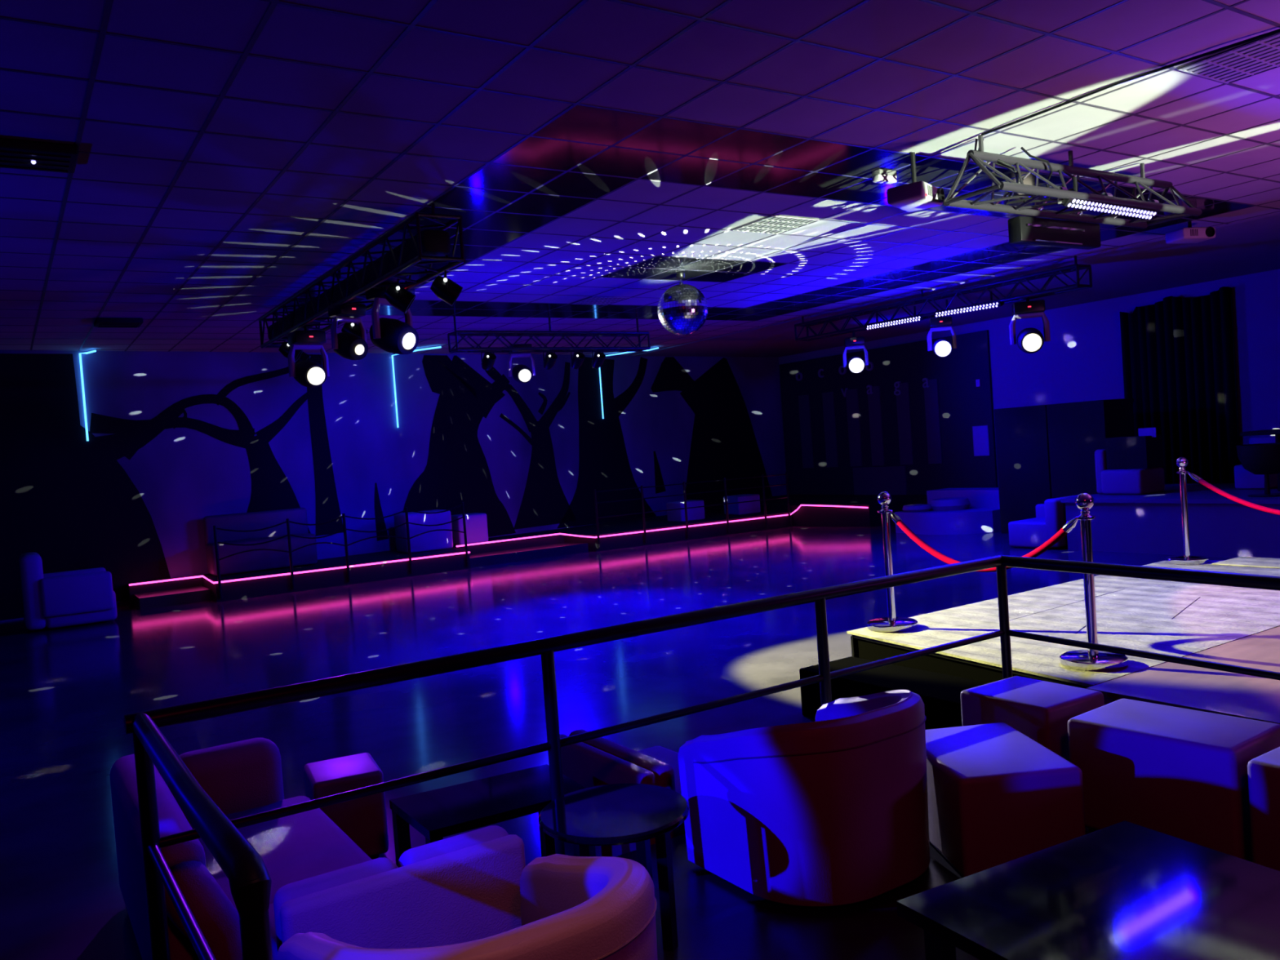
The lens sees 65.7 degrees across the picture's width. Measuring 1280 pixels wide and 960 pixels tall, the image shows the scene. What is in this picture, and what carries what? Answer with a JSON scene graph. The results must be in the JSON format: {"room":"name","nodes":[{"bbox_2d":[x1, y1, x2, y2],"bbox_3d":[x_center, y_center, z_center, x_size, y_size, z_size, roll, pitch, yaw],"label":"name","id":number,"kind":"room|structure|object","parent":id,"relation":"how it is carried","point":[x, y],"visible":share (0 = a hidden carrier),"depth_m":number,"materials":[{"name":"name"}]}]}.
{"room":"entertainment venue","nodes":[
{"label":"entertainment venue","id":0,"kind":"room"},
{"bbox_2d":[0,350,786,622],"bbox_3d":[-4.958,-0.297,17.043,22.425,3.752,0.206,-5,2,-40],"label":"wall","id":1,"kind":"structure","parent":0,"point":[177,440],"depth_m":16.88,"materials":[{"name":"black paint"}]},
{"bbox_2d":[79,350,96,440],"bbox_3d":[-7.902,-1.217,14.326,0.324,1.286,0.098,-3,2,22],"label":"light strip","id":2,"kind":"object","parent":1,"relation":"attached to","point":[93,351],"visible":1,"depth_m":14.34,"materials":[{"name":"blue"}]},
{"bbox_2d":[391,346,441,427],"bbox_3d":[-3.842,-1.586,17.056,1.250,1.286,0.116,-3,2,36],"label":"light strip","id":3,"kind":"object","parent":1,"relation":"attached to","point":[426,348],"visible":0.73,"depth_m":17.43,"materials":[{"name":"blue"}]},
{"bbox_2d":[599,346,658,418],"bbox_3d":[-0.196,-1.930,19.901,1.544,1.286,0.212,-3,2,32],"label":"light strip","id":4,"kind":"object","parent":1,"relation":"attached to","point":[658,347],"visible":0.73,"depth_m":20.34,"materials":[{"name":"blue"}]},
{"bbox_2d":[0,524,1231,959],"bbox_3d":[0.447,1.510,8.964,22.250,0.120,22.600,-5,2,-33],"label":"floor","id":5,"kind":"structure","parent":0,"point":[66,693],"depth_m":8.54,"materials":[{"name":"tile"}]},
{"bbox_2d":[18,551,117,630],"bbox_3d":[-7.449,1.388,12.908,1.020,0.955,0.920,-5,2,-33],"label":"lounge chair","id":6,"kind":"object","parent":5,"relation":"on","point":[54,600],"visible":1,"depth_m":12.52,"materials":[{"name":"grey"}]},
{"bbox_2d":[109,737,371,959],"bbox_3d":[-1.511,1.426,3.757,0.735,0.620,1.514,-5,2,-33],"label":"lounge sofa","id":7,"kind":"object","parent":5,"relation":"on","point":[243,778],"visible":0.63,"depth_m":3.64,"materials":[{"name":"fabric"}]},
{"bbox_2d":[303,752,388,858],"bbox_3d":[-1.348,1.511,4.540,0.308,0.400,0.362,-5,2,-25],"label":"pouf","id":8,"kind":"object","parent":5,"relation":"on","point":[363,820],"visible":0.56,"depth_m":4.41,"materials":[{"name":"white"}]},
{"bbox_2d":[127,510,792,609],"bbox_3d":[-2.645,1.247,17.838,11.750,0.300,2.850,-5,2,-33],"label":"podium","id":9,"kind":"object","parent":5,"relation":"on","point":[153,595],"visible":0.98,"depth_m":16.34,"materials":[{"name":"black"}]},
{"bbox_2d":[203,507,317,575],"bbox_3d":[-5.911,0.943,15.468,1.550,0.890,0.565,-5,2,-33],"label":"sofa","id":10,"kind":"object","parent":9,"relation":"on","point":[258,560],"visible":0.94,"depth_m":15.37,"materials":[{"name":"grey"}]},
{"bbox_2d":[128,551,470,586],"bbox_3d":[-5.129,1.359,15.370,4.900,0.062,1.077,-5,2,-33],"label":"led strip","id":11,"kind":"object","parent":9,"relation":"attached to","point":[449,554],"visible":1,"depth_m":14.88,"materials":[{"name":"pink plastic"}]},
{"bbox_2d":[213,502,468,599],"bbox_3d":[-4.444,1.029,15.181,3.834,1.050,0.044,-5,2,-33],"label":"railing","id":12,"kind":"object","parent":9,"relation":"attached to","point":[406,510],"visible":1,"depth_m":15.12,"materials":[{"name":"black metal"}]},
{"bbox_2d":[394,509,453,553],"bbox_3d":[-3.690,0.868,16.899,0.820,0.660,0.600,-5,2,-33],"label":"armchair","id":13,"kind":"object","parent":9,"relation":"on","point":[437,540],"visible":0.77,"depth_m":16.66,"materials":[{"name":"grey"}]},
{"bbox_2d":[450,512,488,545],"bbox_3d":[-3.072,0.870,17.716,0.560,0.520,0.500,-5,2,-33],"label":"armchair","id":14,"kind":"object","parent":9,"relation":"on","point":[477,531],"visible":0.76,"depth_m":17.51,"materials":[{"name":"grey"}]},
{"bbox_2d":[456,504,868,546],"bbox_3d":[0.407,0.821,18.436,7.615,0.212,1.509,-4,2,-13],"label":"led strip","id":15,"kind":"object","parent":9,"relation":"attached to","point":[801,504],"visible":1,"depth_m":18.16,"materials":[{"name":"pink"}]},
{"bbox_2d":[666,499,705,521],"bbox_3d":[0.899,0.605,19.517,0.580,0.380,0.500,-5,2,-33],"label":"stool","id":16,"kind":"object","parent":9,"relation":"on","point":[694,513],"visible":0.98,"depth_m":19.33,"materials":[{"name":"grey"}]},
{"bbox_2d":[593,471,791,548],"bbox_3d":[1.094,0.532,18.645,4.358,1.050,0.044,-5,2,-30],"label":"railing","id":17,"kind":"object","parent":9,"relation":"attached to","point":[762,476],"visible":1,"depth_m":18.50,"materials":[{"name":"black metal"}]},
{"bbox_2d":[723,493,760,515],"bbox_3d":[2.087,0.498,20.288,0.580,0.380,0.500,-5,2,-33],"label":"stool","id":18,"kind":"object","parent":9,"relation":"on","point":[753,507],"visible":0.99,"depth_m":20.09,"materials":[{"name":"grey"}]},
{"bbox_2d":[389,764,586,866],"bbox_3d":[-0.587,1.465,3.955,0.682,0.420,0.439,-5,2,-29],"label":"coffee table","id":19,"kind":"object","parent":5,"relation":"on","point":[437,814],"visible":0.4,"depth_m":3.91,"materials":[{"name":"black glass"}]},
{"bbox_2d":[560,729,684,857],"bbox_3d":[0.061,1.378,4.404,0.595,0.475,0.780,-5,2,-33],"label":"bench sofa","id":20,"kind":"object","parent":5,"relation":"on","point":[600,761],"visible":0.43,"depth_m":4.20,"materials":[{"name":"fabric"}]},
{"bbox_2d":[568,729,675,791],"bbox_3d":[-0.090,1.284,4.307,0.100,0.260,0.772,-5,2,-33],"label":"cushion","id":21,"kind":"object","parent":20,"relation":"on","point":[663,773],"depth_m":4.11,"materials":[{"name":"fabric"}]},
{"bbox_2d":[707,494,927,527],"bbox_3d":[3.785,0.632,21.153,2.600,0.420,4.910,-5,2,-33],"label":"podium","id":22,"kind":"object","parent":5,"relation":"on","point":[805,516],"visible":0.59,"depth_m":19.46,"materials":[{"name":"black"}]},
{"bbox_2d":[799,656,990,729],"bbox_3d":[1.586,1.316,5.809,0.460,0.300,1.400,-5,2,-33],"label":"box","id":23,"kind":"object","parent":5,"relation":"on","point":[940,693],"visible":0.36,"depth_m":5.80,"materials":[{"name":"black"}]},
{"bbox_2d":[894,487,1000,534],"bbox_3d":[5.440,0.524,16.930,1.600,0.660,1.680,-5,2,-33],"label":"curved sofa","id":24,"kind":"object","parent":5,"relation":"on","point":[947,511],"visible":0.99,"depth_m":16.62,"materials":[{"name":"grey"}]},
{"bbox_2d":[902,503,932,511],"bbox_3d":[4.791,0.475,17.094,0.520,0.120,0.520,-5,2,-33],"label":"round cushion","id":25,"kind":"object","parent":24,"relation":"on","point":[919,507],"depth_m":16.90,"materials":[{"name":"grey fabric"}]},
{"bbox_2d":[929,497,970,511],"bbox_3d":[5.298,0.403,16.947,0.680,0.200,0.680,-5,2,-33],"label":"round cushion","id":26,"kind":"object","parent":24,"relation":"on","point":[947,504],"depth_m":16.69,"materials":[{"name":"grey fabric"}]},
{"bbox_2d":[1008,494,1078,548],"bbox_3d":[5.737,0.576,13.899,0.800,0.680,0.790,-5,2,-33],"label":"armchair","id":27,"kind":"object","parent":5,"relation":"on","point":[1051,516],"visible":0.56,"depth_m":13.61,"materials":[{"name":"grey"}]},
{"bbox_2d":[846,560,1279,724],"bbox_3d":[4.661,1.052,5.695,4.880,0.401,5.520,-5,2,-33],"label":"stage","id":28,"kind":"object","parent":5,"relation":"on","point":[1238,626],"visible":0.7,"depth_m":6.17,"materials":[{"name":"wood"}]},
{"bbox_2d":[866,491,917,632],"bbox_3d":[1.710,0.550,6.826,0.340,0.943,0.340,-5,2,-33],"label":"stanchion","id":29,"kind":"object","parent":28,"relation":"on","point":[891,624],"visible":1,"depth_m":6.80,"materials":[{"name":"silver metal"}]},
{"bbox_2d":[889,511,1077,572],"bbox_3d":[2.073,0.389,6.122,0.051,0.358,1.488,-5,2,-28],"label":"rope","id":30,"kind":"object","parent":29,"relation":"hanging from","point":[1070,525],"visible":0.66,"depth_m":6.09,"materials":[{"name":"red fabric"}]},
{"bbox_2d":[1059,493,1128,671],"bbox_3d":[2.458,0.540,5.427,0.340,0.943,0.340,-5,2,-33],"label":"stanchion","id":31,"kind":"object","parent":28,"relation":"on","point":[1089,660],"visible":0.98,"depth_m":5.40,"materials":[{"name":"silver metal"}]},
{"bbox_2d":[1165,457,1208,564],"bbox_3d":[4.865,0.266,8.852,0.340,0.943,0.340,-5,2,-33],"label":"stanchion","id":32,"kind":"object","parent":28,"relation":"on","point":[1181,462],"visible":1,"depth_m":8.83,"materials":[{"name":"silver metal"}]},
{"bbox_2d":[1187,472,1279,515],"bbox_3d":[5.379,0.115,7.943,0.051,0.388,1.992,-5,2,-30],"label":"rope","id":33,"kind":"object","parent":32,"relation":"hanging from","point":[1194,477],"visible":1,"depth_m":8.46,"materials":[{"name":"red fabric"}]},
{"bbox_2d":[1212,556,1279,568],"bbox_3d":[5.355,0.709,8.520,0.500,0.014,0.600,-5,2,-33],"label":"rubber mat","id":34,"kind":"object","parent":28,"relation":"on","point":[1268,562],"visible":1,"depth_m":8.54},
{"bbox_2d":[994,398,1134,533],"bbox_3d":[6.606,-0.182,15.367,0.840,2.000,1.890,-5,2,-33],"label":"screen","id":35,"kind":"object","parent":5,"relation":"on","point":[1044,452],"visible":0.56,"depth_m":15.11,"materials":[{"name":"black"}]},
{"bbox_2d":[1060,483,1279,558],"bbox_3d":[8.188,0.468,11.931,2.620,0.690,5.140,-5,2,-33],"label":"dais","id":36,"kind":"object","parent":5,"relation":"on","point":[1220,526],"visible":0.92,"depth_m":12.19,"materials":[{"name":"grey paint"}]},
{"bbox_2d":[1094,448,1164,494],"bbox_3d":[6.642,-0.128,13.513,0.600,0.620,0.720,-5,2,-33],"label":"armchair","id":37,"kind":"object","parent":36,"relation":"on","point":[1131,481],"visible":0.87,"depth_m":13.29,"materials":[{"name":"grey"}]},
{"bbox_2d":[1105,434,1164,469],"bbox_3d":[6.713,-0.377,13.461,0.400,0.430,0.570,-5,2,-33],"label":"screen","id":38,"kind":"object","parent":37,"relation":"on","point":[1131,451],"visible":1,"depth_m":13.29,"materials":[{"name":"black"}]},
{"bbox_2d":[1137,427,1156,437],"bbox_3d":[6.775,-0.631,13.237,0.010,0.130,0.240,-5,2,-33],"label":"paper notice","id":39,"kind":"object","parent":38,"relation":"on","point":[1144,431],"visible":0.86,"depth_m":13.22,"materials":[{"name":"white"}]},
{"bbox_2d":[1234,435,1277,488],"bbox_3d":[8.030,-0.229,12.852,0.520,0.655,0.400,-5,2,-33],"label":"chair","id":40,"kind":"object","parent":36,"relation":"on","point":[1243,478],"visible":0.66,"depth_m":12.77,"materials":[{"name":"grey"}]},
{"bbox_2d":[1235,442,1279,497],"bbox_3d":[7.368,-0.118,11.659,0.580,0.610,0.580,-5,2,-33],"label":"armchair","id":41,"kind":"object","parent":36,"relation":"on","point":[1260,458],"visible":1,"depth_m":11.51,"materials":[{"name":"black"}]},
{"bbox_2d":[1240,429,1279,491],"bbox_3d":[8.046,-0.245,11.886,0.600,0.755,1.300,-5,2,-33],"label":"bar table","id":42,"kind":"object","parent":36,"relation":"on","point":[1268,432],"visible":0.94,"depth_m":12.15,"materials":[{"name":"black"}]},
{"bbox_2d":[0,0,1279,356],"bbox_3d":[0.174,-2.355,8.846,22.250,0.170,22.600,-5,2,-33],"label":"ceiling","id":43,"kind":"structure","parent":0,"point":[233,154],"depth_m":6.69,"materials":[{"name":"tile"}]},
{"bbox_2d":[0,137,79,173],"bbox_3d":[-3.608,-1.888,5.794,0.550,0.084,0.420,-5,2,-33],"label":"ceiling vent","id":44,"kind":"object","parent":43,"relation":"in","point":[15,153],"visible":1,"depth_m":5.75,"materials":[{"name":"black metal"}]},
{"bbox_2d":[93,317,143,328],"bbox_3d":[-6.291,-1.894,11.956,0.500,0.070,0.400,-5,2,-33],"label":"ceiling vent","id":45,"kind":"object","parent":43,"relation":"in","point":[131,322],"visible":1,"depth_m":11.84,"materials":[{"name":"black metal"}]},
{"bbox_2d":[257,202,465,348],"bbox_3d":[-2.955,-1.854,9.731,0.384,0.463,5.332,-5,2,-33],"label":"lighting truss","id":46,"kind":"object","parent":43,"relation":"hanging from","point":[426,247],"visible":0.88,"depth_m":8.46,"materials":[{"name":"grey metal"}]},
{"bbox_2d":[278,341,302,362],"bbox_3d":[-3.863,-1.432,10.976,0.254,0.262,0.206,-5,2,-33],"label":"spotlight","id":47,"kind":"object","parent":46,"relation":"hanging from","point":[284,348],"visible":0.6,"depth_m":10.91,"materials":[{"name":"black metal"}]},
{"bbox_2d":[294,351,311,364],"bbox_3d":[-3.989,-1.442,11.610,0.254,0.262,0.206,-5,2,-33],"label":"spotlight","id":48,"kind":"object","parent":46,"relation":"hanging from","point":[304,356],"visible":0.26,"depth_m":11.55,"materials":[{"name":"black metal"}]},
{"bbox_2d":[287,326,329,387],"bbox_3d":[-3.522,-1.311,10.525,0.409,0.672,0.423,-4,2,4],"label":"spotlight","id":49,"kind":"object","parent":46,"relation":"hanging from","point":[308,373],"visible":0.99,"depth_m":10.41,"materials":[{"name":"black"}]},
{"bbox_2d":[327,303,368,359],"bbox_3d":[-2.753,-1.394,9.375,0.352,0.543,0.360,-4,2,-5],"label":"spotlight","id":50,"kind":"object","parent":46,"relation":"hanging from","point":[350,346],"visible":0.96,"depth_m":9.28,"materials":[{"name":"black"}]},
{"bbox_2d":[341,322,368,337],"bbox_3d":[-2.820,-1.470,9.805,0.254,0.262,0.206,-5,2,-33],"label":"spotlight","id":51,"kind":"object","parent":46,"relation":"hanging from","point":[353,328],"visible":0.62,"depth_m":9.73,"materials":[{"name":"black metal"}]},
{"bbox_2d":[364,281,418,354],"bbox_3d":[-2.192,-1.413,8.764,0.420,0.635,0.465,-5,2,-33],"label":"spotlight","id":52,"kind":"object","parent":46,"relation":"hanging from","point":[396,336],"visible":0.84,"depth_m":8.63,"materials":[{"name":"black"}]},
{"bbox_2d":[383,278,416,313],"bbox_3d":[-1.934,-1.477,7.996,0.254,0.262,0.206,-5,2,-33],"label":"spotlight","id":53,"kind":"object","parent":46,"relation":"hanging from","point":[397,296],"visible":1,"depth_m":7.93,"materials":[{"name":"black metal"}]},
{"bbox_2d":[430,270,462,306],"bbox_3d":[-1.516,-1.500,7.791,0.254,0.262,0.206,-5,2,-33],"label":"spotlight","id":54,"kind":"object","parent":46,"relation":"hanging from","point":[444,288],"visible":1,"depth_m":7.73,"materials":[{"name":"black metal"}]},
{"bbox_2d":[447,315,650,352],"bbox_3d":[-1.241,-2.098,14.240,3.132,0.493,0.304,-5,2,-33],"label":"lighting truss","id":55,"kind":"object","parent":43,"relation":"hanging from","point":[462,334],"visible":0.98,"depth_m":14.13,"materials":[{"name":"grey metal"}]},
{"bbox_2d":[480,351,496,370],"bbox_3d":[-2.077,-1.630,13.566,0.204,0.256,0.251,-5,2,-33],"label":"spotlight","id":56,"kind":"object","parent":55,"relation":"hanging from","point":[488,360],"visible":1,"depth_m":13.52,"materials":[{"name":"black metal"}]},
{"bbox_2d":[507,343,535,383],"bbox_3d":[-1.682,-1.637,14.020,0.385,0.549,0.371,-3,2,29],"label":"spotlight","id":57,"kind":"object","parent":55,"relation":"hanging from","point":[522,374],"visible":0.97,"depth_m":13.93,"materials":[{"name":"black"}]},
{"bbox_2d":[542,351,557,369],"bbox_3d":[-1.282,-1.702,14.082,0.204,0.256,0.251,-5,2,-33],"label":"spotlight","id":58,"kind":"object","parent":55,"relation":"hanging from","point":[550,358],"visible":1,"depth_m":14.04,"materials":[{"name":"black metal"}]},
{"bbox_2d":[570,351,585,368],"bbox_3d":[-0.906,-1.736,14.326,0.204,0.256,0.251,-5,2,-33],"label":"spotlight","id":59,"kind":"object","parent":55,"relation":"hanging from","point":[578,357],"visible":1,"depth_m":14.28,"materials":[{"name":"black metal"}]},
{"bbox_2d":[591,351,605,368],"bbox_3d":[-0.613,-1.762,14.516,0.204,0.256,0.251,-5,2,-33],"label":"spotlight","id":60,"kind":"object","parent":55,"relation":"hanging from","point":[598,358],"visible":1,"depth_m":14.47,"materials":[{"name":"black metal"}]},
{"bbox_2d":[570,296,630,305],"bbox_3d":[-0.525,-2.367,13.080,0.587,0.014,0.582,-5,2,-33],"label":"recessed light","id":61,"kind":"object","parent":43,"relation":"in","point":[600,300],"visible":1,"depth_m":13.06,"materials":[{"name":"grey"}]},
{"bbox_2d":[657,272,707,335],"bbox_3d":[0.489,-2.024,11.428,0.584,0.707,0.584,-5,2,-33],"label":"disco ball","id":62,"kind":"object","parent":43,"relation":"hanging from","point":[682,308],"visible":1,"depth_m":11.22,"materials":[{"name":"silver metal"}]},
{"bbox_2d":[277,105,1253,320],"bbox_3d":[0.779,-2.400,11.066,7.780,0.007,7.780,-5,2,-33],"label":"ceiling recess","id":63,"kind":"object","parent":43,"relation":"on","point":[594,200],"depth_m":9.09,"materials":[{"name":"mirror"}]},
{"bbox_2d":[730,215,819,234],"bbox_3d":[1.255,-2.375,9.229,0.587,0.014,0.582,-5,2,-33],"label":"recessed light","id":64,"kind":"object","parent":43,"relation":"in","point":[773,224],"visible":1,"depth_m":9.21,"materials":[{"name":"grey"}]},
{"bbox_2d":[871,174,897,184],"bbox_3d":[1.918,-2.358,7.771,0.200,0.050,0.080,-5,2,-33],"label":"emergency light","id":65,"kind":"object","parent":43,"relation":"attached to","point":[882,179],"visible":1,"depth_m":7.74,"materials":[{"name":"white plastic"}]},
{"bbox_2d":[886,151,944,212],"bbox_3d":[1.986,-2.172,7.145,0.302,0.377,0.400,-3,2,37],"label":"projector","id":66,"kind":"object","parent":43,"relation":"hanging from","point":[914,196],"visible":1,"depth_m":7.05,"materials":[{"name":"white plastic"}]},
{"bbox_2d":[927,184,933,196],"bbox_3d":[2.051,-2.043,7.007,0.004,0.070,0.088,-3,2,37],"label":"vent","id":67,"kind":"object","parent":66,"relation":"attached to","point":[930,188],"depth_m":7.00,"materials":[{"name":"white"}]},
{"bbox_2d":[794,255,1092,341],"bbox_3d":[4.026,-2.512,14.172,0.304,0.403,5.082,-5,2,-33],"label":"lighting truss","id":68,"kind":"object","parent":43,"relation":"hanging from","point":[1052,273],"visible":0.91,"depth_m":13.54,"materials":[{"name":"grey metal"}]},
{"bbox_2d":[842,330,868,373],"bbox_3d":[3.324,-1.991,15.333,0.386,0.689,0.401,-5,2,-33],"label":"spotlight","id":69,"kind":"object","parent":68,"relation":"hanging from","point":[855,364],"visible":0.98,"depth_m":15.23,"materials":[{"name":"black"}]},
{"bbox_2d":[864,306,925,329],"bbox_3d":[3.711,-2.372,14.472,0.100,0.231,1.101,-5,2,-33],"label":"light bar","id":70,"kind":"object","parent":68,"relation":"attached to","point":[877,324],"visible":1,"depth_m":14.44,"materials":[{"name":"black"}]},
{"bbox_2d":[927,315,956,356],"bbox_3d":[4.241,-2.041,13.937,0.395,0.634,0.385,-5,2,-33],"label":"spotlight","id":71,"kind":"object","parent":68,"relation":"hanging from","point":[942,347],"visible":1,"depth_m":13.85,"materials":[{"name":"black"}]},
{"bbox_2d":[933,291,1004,317],"bbox_3d":[4.418,-2.377,13.381,0.100,0.239,1.101,-5,2,-33],"label":"bar","id":72,"kind":"object","parent":68,"relation":"attached to","point":[998,304],"visible":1,"depth_m":13.32,"materials":[{"name":"black"}]},
{"bbox_2d":[1008,296,1050,353],"bbox_3d":[5.029,-2.005,12.803,0.484,0.749,0.465,-5,2,-33],"label":"spotlight","id":73,"kind":"object","parent":68,"relation":"hanging from","point":[1029,340],"visible":0.99,"depth_m":12.68,"materials":[{"name":"black"}]},
{"bbox_2d":[943,28,1279,228],"bbox_3d":[3.995,-2.242,6.355,2.512,0.473,3.072,-5,2,-33],"label":"lighting truss","id":74,"kind":"object","parent":43,"relation":"hanging from","point":[979,157],"visible":0.94,"depth_m":7.16,"materials":[{"name":"grey metal"}]},
{"bbox_2d":[1008,206,1101,249],"bbox_3d":[3.267,-1.964,7.735,1.002,0.258,0.196,-5,2,-33],"label":"stage light","id":75,"kind":"object","parent":74,"relation":"hanging from","point":[1022,230],"visible":0.91,"depth_m":7.66,"materials":[{"name":"black metal"}]},
{"bbox_2d":[1062,176,1157,219],"bbox_3d":[3.464,-2.083,7.316,1.131,0.253,0.103,-5,2,-33],"label":"light bar","id":76,"kind":"object","parent":74,"relation":"attached to","point":[1117,209],"visible":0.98,"depth_m":7.26,"materials":[{"name":"black"}]},
{"bbox_2d":[1164,221,1215,244],"bbox_3d":[5.818,-2.629,10.467,0.400,0.207,0.302,-4,2,-13],"label":"projector","id":77,"kind":"object","parent":43,"relation":"hanging from","point":[1189,234],"visible":1,"depth_m":10.36,"materials":[{"name":"white plastic"}]},
{"bbox_2d":[1190,229,1198,235],"bbox_3d":[5.772,-2.577,10.324,0.088,0.070,0.004,-4,2,-13],"label":"vent","id":78,"kind":"object","parent":77,"relation":"attached to","point":[1193,232],"depth_m":10.32,"materials":[{"name":"white metal"}]},
{"bbox_2d":[1177,32,1279,84],"bbox_3d":[3.538,-2.428,5.704,0.587,0.014,0.582,-5,2,-33],"label":"ceiling vent","id":79,"kind":"object","parent":43,"relation":"in","point":[1262,55],"visible":1,"depth_m":5.74,"materials":[{"name":"grey metal"}]},
{"bbox_2d":[615,826,1252,959],"bbox_3d":[1.904,1.488,1.068,4.720,0.200,6.760,-5,2,-33],"label":"floor","id":80,"kind":"structure","parent":0,"point":[717,919],"depth_m":3.18,"materials":[{"name":"grey"}]},
{"bbox_2d":[268,825,525,959],"bbox_3d":[-0.725,1.285,2.880,0.680,0.465,0.475,-5,2,-33],"label":"bench sofa","id":81,"kind":"object","parent":80,"relation":"on","point":[464,887],"visible":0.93,"depth_m":2.70,"materials":[{"name":"fabric"}]},
{"bbox_2d":[273,857,397,951],"bbox_3d":[-0.813,1.194,2.690,0.332,0.260,0.100,-5,2,-33],"label":"cushion","id":82,"kind":"object","parent":81,"relation":"on","point":[300,888],"depth_m":2.65,"materials":[{"name":"fabric"}]},
{"bbox_2d":[398,825,508,867],"bbox_3d":[-0.529,1.168,2.875,0.332,0.260,0.100,-5,2,-33],"label":"cushion","id":83,"kind":"object","parent":81,"relation":"on","point":[434,849],"depth_m":2.84,"materials":[{"name":"fabric"}]},
{"bbox_2d":[275,853,657,959],"bbox_3d":[-0.344,1.188,2.233,0.755,0.622,0.738,-5,2,-33],"label":"armchair","id":84,"kind":"object","parent":80,"relation":"on","point":[573,908],"visible":1,"depth_m":2.05,"materials":[{"name":"grey"}]},
{"bbox_2d":[537,783,689,951],"bbox_3d":[-0.068,1.253,3.154,0.480,0.420,0.480,-5,2,-33],"label":"round table","id":85,"kind":"object","parent":80,"relation":"on","point":[615,814],"visible":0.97,"depth_m":3.07,"materials":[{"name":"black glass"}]},
{"bbox_2d":[124,555,1279,959],"bbox_3d":[0.792,0.952,2.965,3.940,0.909,2.260,-5,2,-33],"label":"guard rail","id":86,"kind":"object","parent":80,"relation":"on","point":[246,873],"visible":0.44,"depth_m":3.27,"materials":[{"name":"black metal"}]},
{"bbox_2d":[677,689,929,906],"bbox_3d":[0.652,1.081,3.582,0.780,0.614,0.678,-5,2,-33],"label":"armchair","id":87,"kind":"object","parent":80,"relation":"on","point":[832,810],"visible":0.99,"depth_m":3.29,"materials":[{"name":"grey"}]},
{"bbox_2d":[924,722,1085,876],"bbox_3d":[1.273,1.166,3.633,0.436,0.374,0.596,-4,2,-5],"label":"pouf","id":88,"kind":"object","parent":80,"relation":"on","point":[997,795],"visible":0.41,"depth_m":3.35,"materials":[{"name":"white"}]},
{"bbox_2d":[960,675,1104,761],"bbox_3d":[1.649,1.096,4.156,0.390,0.430,0.446,-5,2,-33],"label":"pouf","id":89,"kind":"object","parent":80,"relation":"on","point":[1040,710],"visible":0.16,"depth_m":4.03,"materials":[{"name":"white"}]},
{"bbox_2d":[896,820,1279,959],"bbox_3d":[1.237,1.194,2.156,0.834,0.425,1.001,-5,2,-28],"label":"table","id":90,"kind":"object","parent":80,"relation":"on","point":[1125,890],"visible":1,"depth_m":2.31,"materials":[{"name":"black glass"}]},
{"bbox_2d":[1067,698,1279,861],"bbox_3d":[1.952,1.091,3.614,0.406,0.430,0.595,-5,2,-36],"label":"pouf","id":91,"kind":"object","parent":80,"relation":"on","point":[1181,773],"visible":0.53,"depth_m":3.47,"materials":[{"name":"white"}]},
{"bbox_2d":[1247,746,1279,871],"bbox_3d":[2.256,1.085,3.104,0.461,0.430,0.448,-5,2,-33],"label":"pouf","id":92,"kind":"object","parent":80,"relation":"on","point":[1264,770],"visible":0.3,"depth_m":3.12,"materials":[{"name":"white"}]},
{"bbox_2d":[777,268,1279,487],"bbox_3d":[9.558,-1.248,14.667,0.200,3.752,22.200,-5,2,-33],"label":"wall","id":93,"kind":"structure","parent":0,"point":[1082,361],"depth_m":16.98,"materials":[{"name":"grey"}]},
{"bbox_2d":[778,329,997,494],"bbox_3d":[5.082,-1.034,21.327,0.090,3.550,5.950,-5,2,-33],"label":"panelling","id":94,"kind":"object","parent":93,"relation":"attached to","point":[918,440],"visible":0.95,"depth_m":20.91,"materials":[{"name":"grey wood"}]},
{"bbox_2d":[795,372,802,381],"bbox_3d":[3.721,-2.418,23.177,0.040,0.196,0.202,-5,2,-33],"label":"letter","id":95,"kind":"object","parent":94,"relation":"attached to","point":[797,373],"depth_m":23.14,"materials":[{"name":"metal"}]},
{"bbox_2d":[838,365,846,374],"bbox_3d":[4.492,-2.436,21.985,0.040,0.196,0.202,-5,2,-33],"label":"letter","id":96,"kind":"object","parent":94,"relation":"attached to","point":[841,366],"depth_m":21.96,"materials":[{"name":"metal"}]},
{"bbox_2d":[893,381,901,395],"bbox_3d":[5.378,-1.909,20.694,0.040,0.285,0.177,-5,2,-33],"label":"letter","id":97,"kind":"object","parent":94,"relation":"attached to","point":[897,382],"depth_m":20.67,"materials":[{"name":"silver metal"}]},
{"bbox_2d":[922,377,929,387],"bbox_3d":[5.790,-1.967,20.051,0.040,0.196,0.162,-5,2,-33],"label":"letter","id":98,"kind":"object","parent":94,"relation":"attached to","point":[923,379],"depth_m":20.03,"materials":[{"name":"silver metal"}]},
{"bbox_2d":[972,425,990,456],"bbox_3d":[6.560,-0.753,19.057,0.020,0.582,0.362,-5,2,-33],"label":"poster","id":99,"kind":"object","parent":94,"relation":"attached to","point":[980,433],"visible":1,"depth_m":19.05,"materials":[{"name":"white paper"}]},
{"bbox_2d":[1120,286,1240,484],"bbox_3d":[8.582,-1.147,15.802,0.154,3.579,1.768,-5,2,-33],"label":"drape","id":100,"kind":"object","parent":93,"relation":"hanging from","point":[1179,358],"visible":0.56,"depth_m":15.62,"materials":[{"name":"black fabric"}]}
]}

